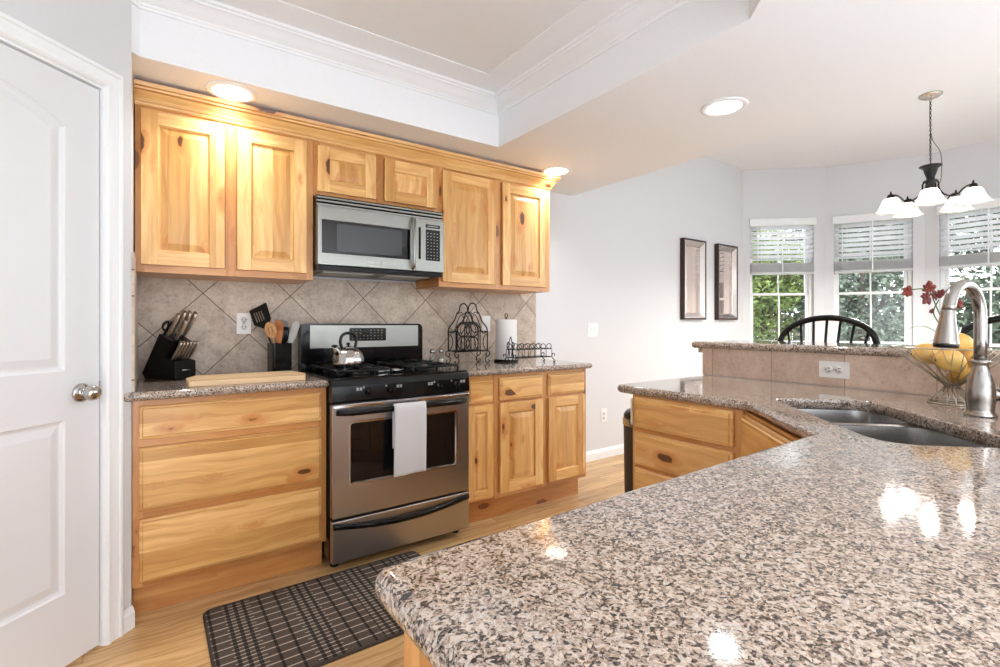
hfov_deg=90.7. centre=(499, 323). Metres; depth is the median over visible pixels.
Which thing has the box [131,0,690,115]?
trim
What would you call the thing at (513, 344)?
basket
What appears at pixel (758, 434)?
base cabinet
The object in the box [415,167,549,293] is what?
upper cabinet
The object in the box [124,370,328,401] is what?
countertop
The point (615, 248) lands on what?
wall
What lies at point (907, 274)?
window
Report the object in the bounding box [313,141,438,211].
upper cabinet
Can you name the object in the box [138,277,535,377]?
tiled wall
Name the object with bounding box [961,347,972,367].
mango
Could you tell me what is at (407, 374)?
cooktop
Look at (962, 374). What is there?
mango
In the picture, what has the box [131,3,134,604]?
wall
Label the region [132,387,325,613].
base cabinet
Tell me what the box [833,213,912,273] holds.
window blind
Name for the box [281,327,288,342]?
server
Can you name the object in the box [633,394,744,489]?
base cabinet
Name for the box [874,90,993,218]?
chandelier
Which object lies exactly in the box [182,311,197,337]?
kitchen knife
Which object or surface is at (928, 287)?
flower arrangement
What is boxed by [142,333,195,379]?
knife block
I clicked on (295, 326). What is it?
spatula
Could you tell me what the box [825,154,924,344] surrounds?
wall
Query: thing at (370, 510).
gas range
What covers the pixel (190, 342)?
steak knife
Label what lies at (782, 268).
window blind
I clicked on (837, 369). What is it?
receptacle
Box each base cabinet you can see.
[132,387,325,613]
[404,632,432,666]
[466,369,585,522]
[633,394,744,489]
[741,411,800,456]
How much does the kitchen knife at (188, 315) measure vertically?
0.142 m
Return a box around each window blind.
[750,217,816,274]
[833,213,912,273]
[937,198,999,268]
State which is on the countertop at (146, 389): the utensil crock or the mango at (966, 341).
the utensil crock
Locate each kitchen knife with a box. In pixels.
[166,313,179,336]
[171,310,186,336]
[175,319,187,339]
[179,310,191,330]
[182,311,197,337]
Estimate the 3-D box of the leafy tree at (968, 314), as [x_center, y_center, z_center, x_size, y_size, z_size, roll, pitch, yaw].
[8.645,-0.429,8.260,3.210,4.207,2.849,0,0,-3]
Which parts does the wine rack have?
bell frame, bell frame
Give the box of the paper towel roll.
[496,319,516,359]
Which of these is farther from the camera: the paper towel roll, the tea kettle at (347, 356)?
the paper towel roll
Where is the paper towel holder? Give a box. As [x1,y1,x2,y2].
[494,313,518,361]
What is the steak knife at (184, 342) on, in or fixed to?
in the knife block
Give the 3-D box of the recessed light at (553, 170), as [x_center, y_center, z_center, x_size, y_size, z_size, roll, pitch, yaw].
[0.393,-1.067,3.455,0.220,0.007,0.220,0,0,-35]
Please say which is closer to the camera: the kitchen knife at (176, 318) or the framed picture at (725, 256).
the kitchen knife at (176, 318)
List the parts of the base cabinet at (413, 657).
frame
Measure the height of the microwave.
0.400 m
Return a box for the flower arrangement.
[901,280,969,341]
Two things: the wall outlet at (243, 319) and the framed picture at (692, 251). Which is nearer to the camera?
the wall outlet at (243, 319)
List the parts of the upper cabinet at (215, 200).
door, door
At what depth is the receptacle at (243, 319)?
2.70 m
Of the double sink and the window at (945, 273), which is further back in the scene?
the window at (945, 273)
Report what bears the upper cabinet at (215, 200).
attached to the wall at (615, 248)
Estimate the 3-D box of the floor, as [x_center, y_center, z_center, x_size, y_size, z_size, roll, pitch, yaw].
[0.991,1.205,2.191,9.350,0.050,3.930,0,0,-35]
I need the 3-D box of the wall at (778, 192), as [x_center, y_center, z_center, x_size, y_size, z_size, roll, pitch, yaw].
[3.251,-0.420,5.710,0.886,3.200,0.130,0,0,7]
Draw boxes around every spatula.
[275,319,282,342]
[288,321,299,343]
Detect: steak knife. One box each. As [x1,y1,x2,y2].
[171,341,181,359]
[174,341,185,359]
[178,340,188,359]
[181,340,192,358]
[184,340,195,358]
[188,340,198,358]
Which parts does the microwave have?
door, door glass, door handle, control panel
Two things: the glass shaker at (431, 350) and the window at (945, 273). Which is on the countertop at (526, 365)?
the glass shaker at (431, 350)
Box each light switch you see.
[482,316,489,330]
[588,323,597,335]
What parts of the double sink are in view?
bowl, bowl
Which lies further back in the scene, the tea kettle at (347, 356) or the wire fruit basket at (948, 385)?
the tea kettle at (347, 356)
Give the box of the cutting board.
[186,371,305,386]
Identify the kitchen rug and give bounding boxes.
[203,551,420,666]
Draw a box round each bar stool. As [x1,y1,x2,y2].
[777,315,880,343]
[961,315,999,346]
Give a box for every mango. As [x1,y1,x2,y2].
[910,343,939,363]
[933,348,967,372]
[946,367,970,382]
[957,333,972,351]
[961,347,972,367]
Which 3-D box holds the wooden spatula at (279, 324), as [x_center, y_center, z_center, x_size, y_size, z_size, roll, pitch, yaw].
[-1.198,0.110,2.672,0.046,0.271,0.016,0,0,-4]
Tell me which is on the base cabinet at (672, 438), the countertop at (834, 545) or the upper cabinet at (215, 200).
the countertop at (834, 545)
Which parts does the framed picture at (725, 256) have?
picture glass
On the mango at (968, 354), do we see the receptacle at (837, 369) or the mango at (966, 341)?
the mango at (966, 341)
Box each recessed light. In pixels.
[204,80,257,102]
[540,166,571,175]
[700,97,748,116]
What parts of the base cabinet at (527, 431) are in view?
drawer, door, drawer, door, drawer, door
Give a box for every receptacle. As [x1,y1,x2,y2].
[241,317,246,322]
[241,324,246,329]
[824,366,832,372]
[834,366,843,373]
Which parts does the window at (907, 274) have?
sash, sash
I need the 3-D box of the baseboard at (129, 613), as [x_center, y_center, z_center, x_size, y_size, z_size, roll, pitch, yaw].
[-1.433,1.137,1.901,0.016,0.085,0.047,0,0,10]
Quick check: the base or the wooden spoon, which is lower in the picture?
the base
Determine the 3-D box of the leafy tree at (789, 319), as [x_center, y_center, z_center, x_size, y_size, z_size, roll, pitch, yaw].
[5.699,-1.250,12.649,4.181,5.485,4.130,0,0,-40]
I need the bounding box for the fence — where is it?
[755,316,997,340]
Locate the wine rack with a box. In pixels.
[445,302,489,363]
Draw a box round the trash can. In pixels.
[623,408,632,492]
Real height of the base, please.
0.163 m
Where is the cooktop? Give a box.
[302,364,466,380]
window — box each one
[750,225,811,341]
[834,218,911,344]
[941,207,999,346]
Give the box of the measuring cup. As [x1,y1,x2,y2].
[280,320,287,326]
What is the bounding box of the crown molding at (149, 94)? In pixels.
[134,79,560,189]
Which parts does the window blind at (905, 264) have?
rail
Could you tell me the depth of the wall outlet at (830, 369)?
2.09 m
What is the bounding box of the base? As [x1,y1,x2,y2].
[963,359,997,417]
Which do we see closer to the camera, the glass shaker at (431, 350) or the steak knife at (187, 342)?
the steak knife at (187, 342)
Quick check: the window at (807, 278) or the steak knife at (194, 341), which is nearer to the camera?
the steak knife at (194, 341)
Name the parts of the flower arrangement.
stem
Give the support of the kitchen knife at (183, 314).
in the knife block
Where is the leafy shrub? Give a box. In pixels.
[752,230,804,340]
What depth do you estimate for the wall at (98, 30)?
1.87 m
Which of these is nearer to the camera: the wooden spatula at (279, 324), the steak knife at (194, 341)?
the steak knife at (194, 341)
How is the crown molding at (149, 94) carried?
attached to the upper cabinet at (497, 231)
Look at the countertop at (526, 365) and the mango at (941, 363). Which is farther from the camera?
the countertop at (526, 365)
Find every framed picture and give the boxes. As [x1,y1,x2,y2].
[680,238,705,319]
[714,243,737,319]
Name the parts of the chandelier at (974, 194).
lamp shade, lamp shade, arm, lamp shade, chain, cord, arm, lamp shade, lamp shade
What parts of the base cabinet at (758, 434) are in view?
frame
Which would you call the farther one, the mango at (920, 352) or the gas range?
the gas range
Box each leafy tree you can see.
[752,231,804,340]
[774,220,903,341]
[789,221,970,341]
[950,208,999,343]
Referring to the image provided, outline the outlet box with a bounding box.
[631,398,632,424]
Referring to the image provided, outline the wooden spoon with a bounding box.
[265,322,276,342]
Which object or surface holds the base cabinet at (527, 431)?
on the floor
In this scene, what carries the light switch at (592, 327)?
attached to the wall at (615, 248)
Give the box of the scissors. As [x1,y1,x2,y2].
[162,320,172,334]
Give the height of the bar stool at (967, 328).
1.234 m
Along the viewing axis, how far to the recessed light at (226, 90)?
2.26 m
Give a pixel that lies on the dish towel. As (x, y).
(409, 419)
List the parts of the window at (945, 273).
sash, sash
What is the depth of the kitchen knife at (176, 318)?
2.35 m
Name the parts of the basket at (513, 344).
basket frame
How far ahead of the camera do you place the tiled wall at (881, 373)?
2.12 m
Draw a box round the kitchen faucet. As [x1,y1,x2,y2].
[932,279,999,417]
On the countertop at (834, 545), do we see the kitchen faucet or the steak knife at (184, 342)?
the kitchen faucet
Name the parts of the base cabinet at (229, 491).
drawer, drawer, drawer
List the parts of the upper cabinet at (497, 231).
door, door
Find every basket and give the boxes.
[502,337,554,364]
[889,345,999,405]
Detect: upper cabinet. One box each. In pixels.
[135,104,312,283]
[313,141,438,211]
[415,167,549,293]
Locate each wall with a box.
[0,0,130,608]
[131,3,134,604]
[131,252,137,391]
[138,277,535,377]
[313,156,742,451]
[702,348,999,401]
[743,167,824,341]
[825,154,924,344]
[925,138,999,343]
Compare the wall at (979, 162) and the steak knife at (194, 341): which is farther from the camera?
the wall at (979, 162)
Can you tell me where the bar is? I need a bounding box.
[691,340,999,360]
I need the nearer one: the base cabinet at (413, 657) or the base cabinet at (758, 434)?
the base cabinet at (413, 657)
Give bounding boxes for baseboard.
[124,605,134,633]
[586,444,623,461]
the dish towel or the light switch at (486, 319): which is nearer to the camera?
the dish towel
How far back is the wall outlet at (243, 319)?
2.70 m
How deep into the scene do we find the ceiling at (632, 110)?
2.22 m
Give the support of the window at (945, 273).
in the wall at (979, 162)
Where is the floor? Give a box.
[65,454,624,666]
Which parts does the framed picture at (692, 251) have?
picture glass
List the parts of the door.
knob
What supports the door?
in the wall at (98, 30)
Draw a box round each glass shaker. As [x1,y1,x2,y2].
[429,349,434,360]
[438,348,443,361]
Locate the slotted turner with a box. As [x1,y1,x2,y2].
[249,303,271,342]
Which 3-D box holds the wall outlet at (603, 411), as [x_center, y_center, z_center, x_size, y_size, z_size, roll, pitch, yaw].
[0.918,0.804,4.357,0.070,0.114,0.009,0,0,-35]
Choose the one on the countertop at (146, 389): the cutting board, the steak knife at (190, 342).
the cutting board
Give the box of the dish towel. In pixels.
[392,401,426,476]
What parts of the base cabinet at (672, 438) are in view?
drawer, drawer, drawer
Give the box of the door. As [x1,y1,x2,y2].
[0,11,123,666]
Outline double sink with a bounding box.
[796,408,989,447]
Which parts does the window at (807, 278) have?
sash, sash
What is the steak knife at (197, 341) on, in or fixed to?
in the knife block
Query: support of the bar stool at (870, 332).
on the floor
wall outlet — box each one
[237,313,250,333]
[601,408,606,421]
[819,361,849,378]
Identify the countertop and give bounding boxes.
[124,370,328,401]
[375,375,999,666]
[447,358,591,376]
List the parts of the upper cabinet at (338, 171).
door, door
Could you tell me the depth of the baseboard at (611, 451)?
4.35 m
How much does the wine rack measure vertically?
0.408 m
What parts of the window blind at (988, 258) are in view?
rail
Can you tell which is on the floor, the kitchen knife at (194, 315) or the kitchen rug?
the kitchen rug
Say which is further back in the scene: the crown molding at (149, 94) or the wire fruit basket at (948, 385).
the crown molding at (149, 94)
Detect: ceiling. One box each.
[132,0,999,195]
[214,0,630,91]
[704,66,999,169]
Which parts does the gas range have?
burner, steel panel, burner knob, burner knob, storage drawer, oven door, control panel, drawer handle, trim, door handle, window trim, burner, burner knob, burner knob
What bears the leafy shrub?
on the ground
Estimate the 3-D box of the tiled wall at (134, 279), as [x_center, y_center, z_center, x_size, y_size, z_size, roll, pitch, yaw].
[-1.611,-0.007,2.179,0.010,0.545,0.619,0,0,-35]
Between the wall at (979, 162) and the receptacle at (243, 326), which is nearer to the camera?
the receptacle at (243, 326)
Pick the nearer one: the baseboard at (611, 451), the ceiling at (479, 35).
the ceiling at (479, 35)
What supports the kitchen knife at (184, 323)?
in the knife block
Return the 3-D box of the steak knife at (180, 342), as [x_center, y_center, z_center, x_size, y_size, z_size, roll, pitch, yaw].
[-1.531,0.131,2.335,0.077,0.106,0.009,0,0,17]
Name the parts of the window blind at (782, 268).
rail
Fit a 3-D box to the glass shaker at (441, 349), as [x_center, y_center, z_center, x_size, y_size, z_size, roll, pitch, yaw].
[-0.392,0.214,3.288,0.044,0.103,0.044,0,0,-35]
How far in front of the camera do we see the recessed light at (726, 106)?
2.42 m
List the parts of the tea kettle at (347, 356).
spout, handle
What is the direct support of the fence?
on the ground
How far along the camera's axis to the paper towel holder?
3.44 m
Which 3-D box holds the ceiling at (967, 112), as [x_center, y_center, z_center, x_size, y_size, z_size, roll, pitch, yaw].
[3.991,-1.830,2.826,4.020,0.100,6.400,0,0,-35]
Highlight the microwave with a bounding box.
[313,194,443,281]
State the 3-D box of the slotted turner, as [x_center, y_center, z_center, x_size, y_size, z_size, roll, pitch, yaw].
[-1.276,0.066,2.687,0.163,0.363,0.019,0,0,-12]
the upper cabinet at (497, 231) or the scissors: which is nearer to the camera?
the scissors
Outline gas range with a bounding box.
[298,324,469,566]
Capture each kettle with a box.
[331,332,363,367]
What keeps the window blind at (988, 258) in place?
attached to the window at (945, 273)
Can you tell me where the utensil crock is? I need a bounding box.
[267,343,291,371]
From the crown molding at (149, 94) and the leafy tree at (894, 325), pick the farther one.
the leafy tree at (894, 325)

